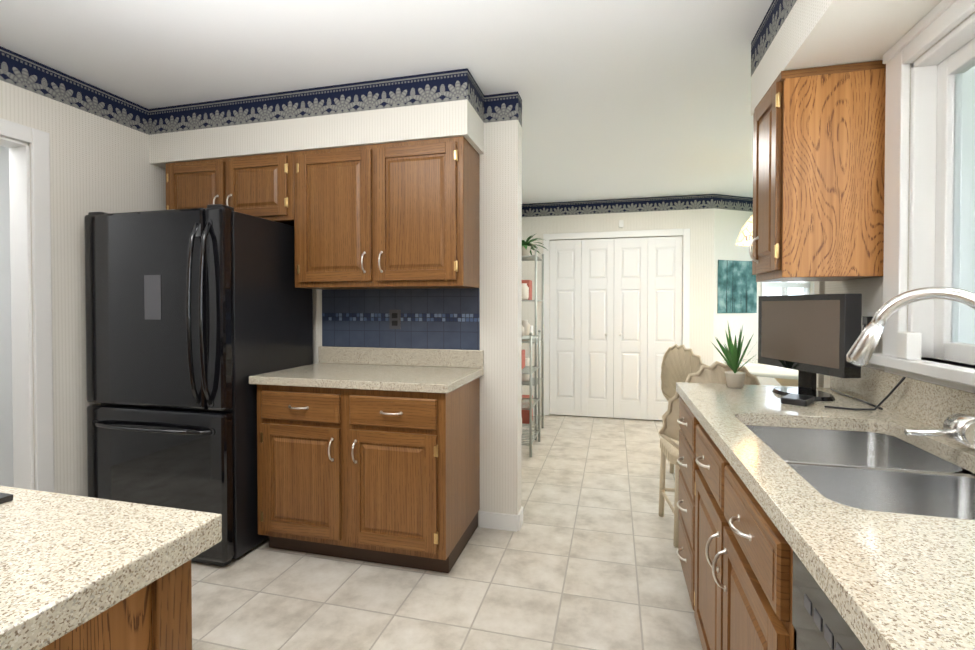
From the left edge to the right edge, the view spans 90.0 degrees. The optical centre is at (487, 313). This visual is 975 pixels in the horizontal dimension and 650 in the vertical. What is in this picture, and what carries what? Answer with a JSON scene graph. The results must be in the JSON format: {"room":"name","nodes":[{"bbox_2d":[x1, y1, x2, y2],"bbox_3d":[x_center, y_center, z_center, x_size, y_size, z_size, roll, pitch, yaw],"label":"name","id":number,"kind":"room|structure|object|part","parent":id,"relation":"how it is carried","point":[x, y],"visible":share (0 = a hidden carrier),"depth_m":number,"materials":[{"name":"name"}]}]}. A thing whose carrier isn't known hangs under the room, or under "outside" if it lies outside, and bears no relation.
{"room":"kitchen","nodes":[
{"label":"kitchen","id":0,"kind":"room"},
{"bbox_2d":[0,146,13,486],"bbox_3d":[-3.417,0.001,2.370,0.100,2.460,4.000,0,1,15],"label":"wall","id":1,"kind":"structure","parent":0,"point":[6,444],"depth_m":3.18,"materials":[{"name":"white paint"}]},
{"bbox_2d":[0,46,165,496],"bbox_3d":[-2.622,0.021,1.011,0.122,2.460,4.970,0,1,15],"label":"wall","id":2,"kind":"structure","parent":0,"point":[99,149],"depth_m":2.55,"materials":[{"name":"paint"}]},
{"bbox_2d":[0,118,53,491],"bbox_3d":[-2.365,0.174,1.970,0.138,2.125,1.000,0,1,15],"label":"door frame","id":3,"kind":"structure","parent":2,"relation":"attached to","point":[23,364],"depth_m":2.37,"materials":[{"name":"white paint"}]},
{"bbox_2d":[149,68,483,168],"bbox_3d":[-1.036,-1.072,2.858,2.017,0.329,0.326,0,1,15],"label":"soffit","id":4,"kind":"structure","parent":0,"point":[442,104],"depth_m":2.66,"materials":[{"name":"paint"}]},
{"bbox_2d":[0,0,772,203],"bbox_3d":[0.027,-1.253,2.283,7.000,0.050,9.800,0,1,15],"label":"ceiling","id":5,"kind":"structure","parent":0,"point":[623,99],"depth_m":2.37,"materials":[{"name":"white paint"}]},
{"bbox_2d":[736,215,752,245],"bbox_3d":[2.298,-0.918,3.992,0.470,0.669,0.470,0,1,15],"label":"pendant lamp","id":6,"kind":"object","parent":5,"relation":"hanging from","point":[745,237],"visible":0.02,"depth_m":3.97,"materials":[{"name":"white glass"}]},
{"bbox_2d":[313,92,521,525],"bbox_3d":[-0.885,-0.009,3.065,2.212,2.460,0.122,0,1,15],"label":"wall","id":7,"kind":"structure","parent":0,"point":[500,294],"depth_m":2.76,"materials":[{"name":"paint"}]},
{"bbox_2d":[165,157,232,209],"bbox_3d":[-1.666,-0.718,3.024,0.507,0.379,0.329,0,1,15],"label":"upper cabinet","id":8,"kind":"object","parent":7,"relation":"attached to","point":[200,183],"depth_m":2.86,"materials":[{"name":"brown wood"}]},
{"bbox_2d":[233,152,288,224],"bbox_3d":[-1.292,-0.716,2.927,0.507,0.379,0.329,0,1,15],"label":"upper cabinet","id":9,"kind":"object","parent":7,"relation":"attached to","point":[260,182],"depth_m":2.76,"materials":[{"name":"brown wood"}]},
{"bbox_2d":[289,143,396,288],"bbox_3d":[-0.770,-0.525,2.794,0.565,0.758,0.329,0,1,15],"label":"upper cabinet","id":10,"kind":"object","parent":7,"relation":"attached to","point":[337,195],"depth_m":2.64,"materials":[{"name":"brown wood"}]},
{"bbox_2d":[385,136,479,288],"bbox_3d":[-0.359,-0.523,2.688,0.565,0.758,0.329,0,1,15],"label":"upper cabinet","id":11,"kind":"object","parent":7,"relation":"attached to","point":[401,215],"depth_m":2.52,"materials":[{"name":"brown wood"}]},
{"bbox_2d":[479,506,522,523],"bbox_3d":[-0.036,1.178,2.931,0.512,0.090,0.012,0,1,15],"label":"baseboard","id":12,"kind":"structure","parent":7,"relation":"attached to","point":[501,521],"depth_m":2.77,"materials":[{"name":"white paint"}]},
{"bbox_2d":[191,414,702,649],"bbox_3d":[0.027,1.257,2.320,7.000,0.050,9.800,0,1,15],"label":"floor","id":13,"kind":"structure","parent":0,"point":[585,557],"depth_m":2.23,"materials":[{"name":"tile"}]},
{"bbox_2d":[52,566,191,649],"bbox_3d":[-1.774,0.834,-0.050,2.051,0.864,2.319,0,1,15],"label":"base cabinet","id":14,"kind":"object","parent":13,"relation":"on","point":[160,618],"depth_m":0.75,"materials":[{"name":"brown wood"}]},
{"bbox_2d":[0,488,221,649],"bbox_3d":[-1.754,0.377,-0.046,2.084,0.048,2.350,0,1,15],"label":"countertop","id":15,"kind":"structure","parent":14,"relation":"on","point":[67,561],"depth_m":0.71,"materials":[{"name":"beige stone"}]},
{"bbox_2d":[0,486,19,501],"bbox_3d":[-1.320,0.320,0.703,0.800,0.042,0.580,0,1,15],"label":"cooktop","id":16,"kind":"object","parent":15,"relation":"in","point":[7,493],"depth_m":0.92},
{"bbox_2d":[84,204,312,565],"bbox_3d":[-1.586,0.350,2.733,0.865,1.752,0.786,0,1,15],"label":"fridge","id":17,"kind":"object","parent":13,"relation":"on","point":[196,318],"visible":0.85,"depth_m":2.42,"materials":[{"name":"black metal"}]},
{"bbox_2d":[249,288,483,572],"bbox_3d":[-0.614,0.542,2.609,1.060,1.368,0.638,0,1,15],"label":"base cabinet","id":18,"kind":"object","parent":13,"relation":"on","point":[367,451],"visible":1,"depth_m":2.40,"materials":[{"name":"brown wood"}]},
{"bbox_2d":[249,346,483,392],"bbox_3d":[-0.611,0.282,2.615,1.060,0.142,0.618,0,1,15],"label":"countertop","id":19,"kind":"structure","parent":18,"relation":"on","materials":[{"name":"beige stone"}]},
{"bbox_2d":[521,329,540,456],"bbox_3d":[0.251,0.676,4.361,0.381,1.049,0.506,0,1,15],"label":"rack","id":20,"kind":"object","parent":13,"relation":"on","point":[530,369],"visible":0.31,"depth_m":4.30,"materials":[{"name":"silver metal"}]},
{"bbox_2d":[521,326,524,434],"bbox_3d":[0.248,0.585,4.358,0.140,1.020,0.325,0,1,15],"label":"rack","id":21,"kind":"object","parent":20,"relation":"on","point":[523,358],"visible":0.08,"depth_m":4.37,"materials":[{"name":"metal"}]},
{"bbox_2d":[521,249,543,439],"bbox_3d":[0.360,0.289,4.854,0.341,1.809,0.486,0,1,15],"label":"rack","id":22,"kind":"object","parent":13,"relation":"on","point":[535,258],"visible":0.38,"depth_m":4.75,"materials":[{"name":"silver metal"}]},
{"bbox_2d":[521,280,532,423],"bbox_3d":[0.361,0.368,4.871,0.180,1.400,0.330,0,1,15],"label":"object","id":23,"kind":"object","parent":22,"relation":"on","point":[527,292],"visible":0.44,"depth_m":4.74,"materials":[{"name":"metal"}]},
{"bbox_2d":[522,234,548,255],"bbox_3d":[0.413,-0.679,4.814,0.366,0.253,0.509,0,1,15],"label":"fern","id":24,"kind":"object","parent":22,"relation":"on","point":[527,247],"visible":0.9,"depth_m":4.79,"materials":[{"name":"green plant"}]},
{"bbox_2d":[661,344,707,472],"bbox_3d":[1.613,0.715,3.581,0.640,0.996,0.641,0,1,15],"label":"wicker chair","id":25,"kind":"object","parent":13,"relation":"on","point":[680,363],"visible":0.35,"depth_m":3.52,"materials":[{"name":"beige wicker"}]},
{"bbox_2d":[659,361,760,547],"bbox_3d":[1.218,0.728,2.660,0.564,0.996,0.569,0,1,15],"label":"wicker chair","id":26,"kind":"object","parent":13,"relation":"on","point":[714,372],"visible":0.29,"depth_m":2.54,"materials":[{"name":"beige wicker"}]},
{"bbox_2d":[718,359,797,386],"bbox_3d":[2.467,0.817,3.953,1.140,0.779,1.140,0,1,15],"label":"dining table","id":27,"kind":"object","parent":13,"relation":"on","point":[782,376],"visible":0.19,"depth_m":3.74,"materials":[{"name":"beige wood"}]},
{"bbox_2d":[676,390,927,649],"bbox_3d":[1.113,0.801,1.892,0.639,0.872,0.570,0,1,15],"label":"base cabinet","id":28,"kind":"object","parent":13,"relation":"on","point":[730,574],"depth_m":1.37,"materials":[{"name":"brown wood"}]},
{"bbox_2d":[676,382,974,649],"bbox_3d":[0.676,0.369,0.212,0.645,0.040,4.070,0,1,15],"label":"countertop","id":29,"kind":"structure","parent":28,"relation":"on","point":[895,579],"depth_m":0.75,"materials":[{"name":"beige stone"}]},
{"bbox_2d":[711,324,761,388],"bbox_3d":[1.064,0.174,2.118,0.220,0.292,0.306,0,1,15],"label":"potted plant","id":30,"kind":"object","parent":29,"relation":"on","point":[735,378],"visible":1,"depth_m":2.08,"materials":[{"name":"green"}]},
{"bbox_2d":[781,393,813,405],"bbox_3d":[1.128,0.314,1.772,0.120,0.022,0.080,-1,1,-45],"label":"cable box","id":31,"kind":"object","parent":29,"relation":"on","point":[798,399],"visible":0.98,"depth_m":1.74,"materials":[{"name":"black plastic"}]},
{"bbox_2d":[758,294,861,400],"bbox_3d":[1.251,0.125,1.923,0.226,0.395,0.447,0,1,15],"label":"tv monitor","id":32,"kind":"object","parent":29,"relation":"on","point":[808,337],"visible":1,"depth_m":1.86,"materials":[{"name":"black plastic"}]},
{"bbox_2d":[728,418,974,557],"bbox_3d":[0.923,0.469,1.182,0.448,0.213,0.798,0,1,15],"label":"sink","id":33,"kind":"object","parent":29,"relation":"in","point":[874,467],"depth_m":1.20,"materials":[{"name":"silver metal"}]},
{"bbox_2d":[825,377,905,410],"bbox_3d":[1.290,0.259,1.806,0.180,0.130,0.533,0,1,15],"label":"cables","id":34,"kind":"object","parent":29,"relation":"on","point":[888,395],"visible":0.96,"depth_m":1.65,"materials":[{"name":"black plastic"}]},
{"bbox_2d":[846,286,974,449],"bbox_3d":[1.086,0.134,1.205,0.291,0.400,0.185,0,1,15],"label":"faucet","id":35,"kind":"object","parent":29,"relation":"on","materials":[{"name":"silver metal"}]},
{"bbox_2d":[772,534,859,649],"bbox_3d":[0.753,0.825,0.485,0.630,0.867,0.615,0,1,15],"label":"base cabinet","id":36,"kind":"object","parent":13,"relation":"on","point":[801,618],"depth_m":0.80,"materials":[{"name":"brown wood"}]},
{"bbox_2d":[792,551,865,649],"bbox_3d":[0.725,0.775,0.479,0.582,0.768,0.590,0,1,15],"label":"dishwasher","id":37,"kind":"object","parent":36,"relation":"in","point":[818,625],"depth_m":0.74,"materials":[{"name":"black"}]},
{"bbox_2d":[581,247,647,416],"bbox_3d":[1.516,0.115,5.853,1.640,2.130,0.580,0,1,15],"label":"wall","id":38,"kind":"structure","parent":0,"point":[613,374],"depth_m":5.58,"materials":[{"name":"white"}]},
{"bbox_2d":[522,194,713,414],"bbox_3d":[1.361,-0.046,5.529,2.200,2.460,0.122,0,1,15],"label":"wall","id":39,"kind":"structure","parent":0,"point":[694,214],"depth_m":5.36,"materials":[{"name":"paint"}]},
{"bbox_2d":[550,236,682,419],"bbox_3d":[1.414,0.168,5.459,1.434,2.010,0.066,0,1,15],"label":"bifold closet doors","id":40,"kind":"structure","parent":39,"relation":"in","point":[608,318],"depth_m":5.46,"materials":[{"name":"white paint"}]},
{"bbox_2d":[543,228,689,415],"bbox_3d":[1.411,0.136,5.448,1.580,2.100,0.018,0,1,15],"label":"trim","id":41,"kind":"structure","parent":39,"relation":"attached to","point":[685,233],"depth_m":5.44,"materials":[{"name":"white paint"}]},
{"bbox_2d":[619,220,623,227],"bbox_3d":[1.482,-0.994,5.406,0.050,0.080,0.028,0,1,15],"label":"door chime","id":42,"kind":"object","parent":39,"relation":"attached to","point":[621,223],"visible":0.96,"depth_m":5.39,"materials":[{"name":"white plastic"}]},
{"bbox_2d":[713,194,812,385],"bbox_3d":[3.150,-0.046,5.531,1.620,2.460,0.122,0,1,-20],"label":"wall","id":43,"kind":"structure","parent":0,"point":[733,215],"depth_m":5.28,"materials":[{"name":"paint"}]},
{"bbox_2d":[717,260,756,312],"bbox_3d":[2.718,-0.287,5.298,0.550,0.570,0.010,0,1,-20],"label":"framed picture","id":44,"kind":"object","parent":43,"relation":"attached to","point":[737,287],"visible":0.86,"depth_m":5.29,"materials":[{"name":"teal paper"}]},
{"bbox_2d":[761,281,813,295],"bbox_3d":[3.451,-0.317,5.607,0.900,1.340,0.120,0,1,-20],"label":"window","id":45,"kind":"structure","parent":43,"relation":"in","point":[785,286],"depth_m":5.62,"materials":[{"name":"white paint"}]},
{"bbox_2d":[814,281,824,387],"bbox_3d":[2.295,0.205,2.088,1.540,2.860,0.120,0,1,15],"label":"wall jog","id":46,"kind":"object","parent":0,"point":[819,287],"depth_m":2.28,"materials":[{"name":"paint"}]},
{"bbox_2d":[751,0,941,115],"bbox_3d":[0.773,-1.029,-0.066,0.332,0.329,4.622,0,1,15],"label":"soffit","id":47,"kind":"structure","parent":0,"point":[795,34],"depth_m":1.62,"materials":[{"name":"paint"}]},
{"bbox_2d":[824,11,974,474],"bbox_3d":[1.041,0.037,-0.079,0.200,2.460,4.700,0,1,15],"label":"wall","id":48,"kind":"structure","parent":0,"point":[870,290],"depth_m":1.81,"materials":[{"name":"paint"}]},
{"bbox_2d":[749,60,885,281],"bbox_3d":[1.263,-0.513,1.929,0.378,0.757,0.356,0,1,15],"label":"upper cabinet","id":49,"kind":"object","parent":48,"relation":"attached to","point":[818,167],"visible":0.98,"depth_m":1.76,"materials":[{"name":"brown wood"}]},
{"bbox_2d":[862,312,878,343],"bbox_3d":[1.405,0.094,1.809,0.042,0.199,0.086,0,1,15],"label":"electrical outlet","id":50,"kind":"object","parent":48,"relation":"attached to","point":[866,320],"visible":0.21,"depth_m":1.80,"materials":[{"name":"white plastic"}]},
{"bbox_2d":[830,370,939,425],"bbox_3d":[0.977,0.288,0.132,0.022,0.125,4.070,0,1,15],"label":"backsplash","id":51,"kind":"structure","parent":48,"relation":"attached to","point":[854,386],"depth_m":1.85,"materials":[{"name":"beige stone"}]},
{"bbox_2d":[869,0,974,392],"bbox_3d":[1.234,-0.307,0.821,0.240,1.141,1.790,0,1,15],"label":"window","id":52,"kind":"structure","parent":48,"relation":"in","point":[937,67],"depth_m":1.53,"materials":[{"name":"white paint"}]},
{"bbox_2d":[896,332,921,359],"bbox_3d":[1.317,0.101,1.524,0.040,0.084,0.060,0,1,15],"label":"adapter","id":53,"kind":"object","parent":52,"relation":"on","point":[909,345],"visible":0.98,"depth_m":1.50,"materials":[{"name":"white plastic"}]},
{"bbox_3d":[1.256,-0.311,0.816,0.004,0.928,1.508,0,1,15],"label":"kitchen window glass","id":54,"kind":"part","parent":52,"relation":"part of","materials":[{"name":"glass"}]}
]}

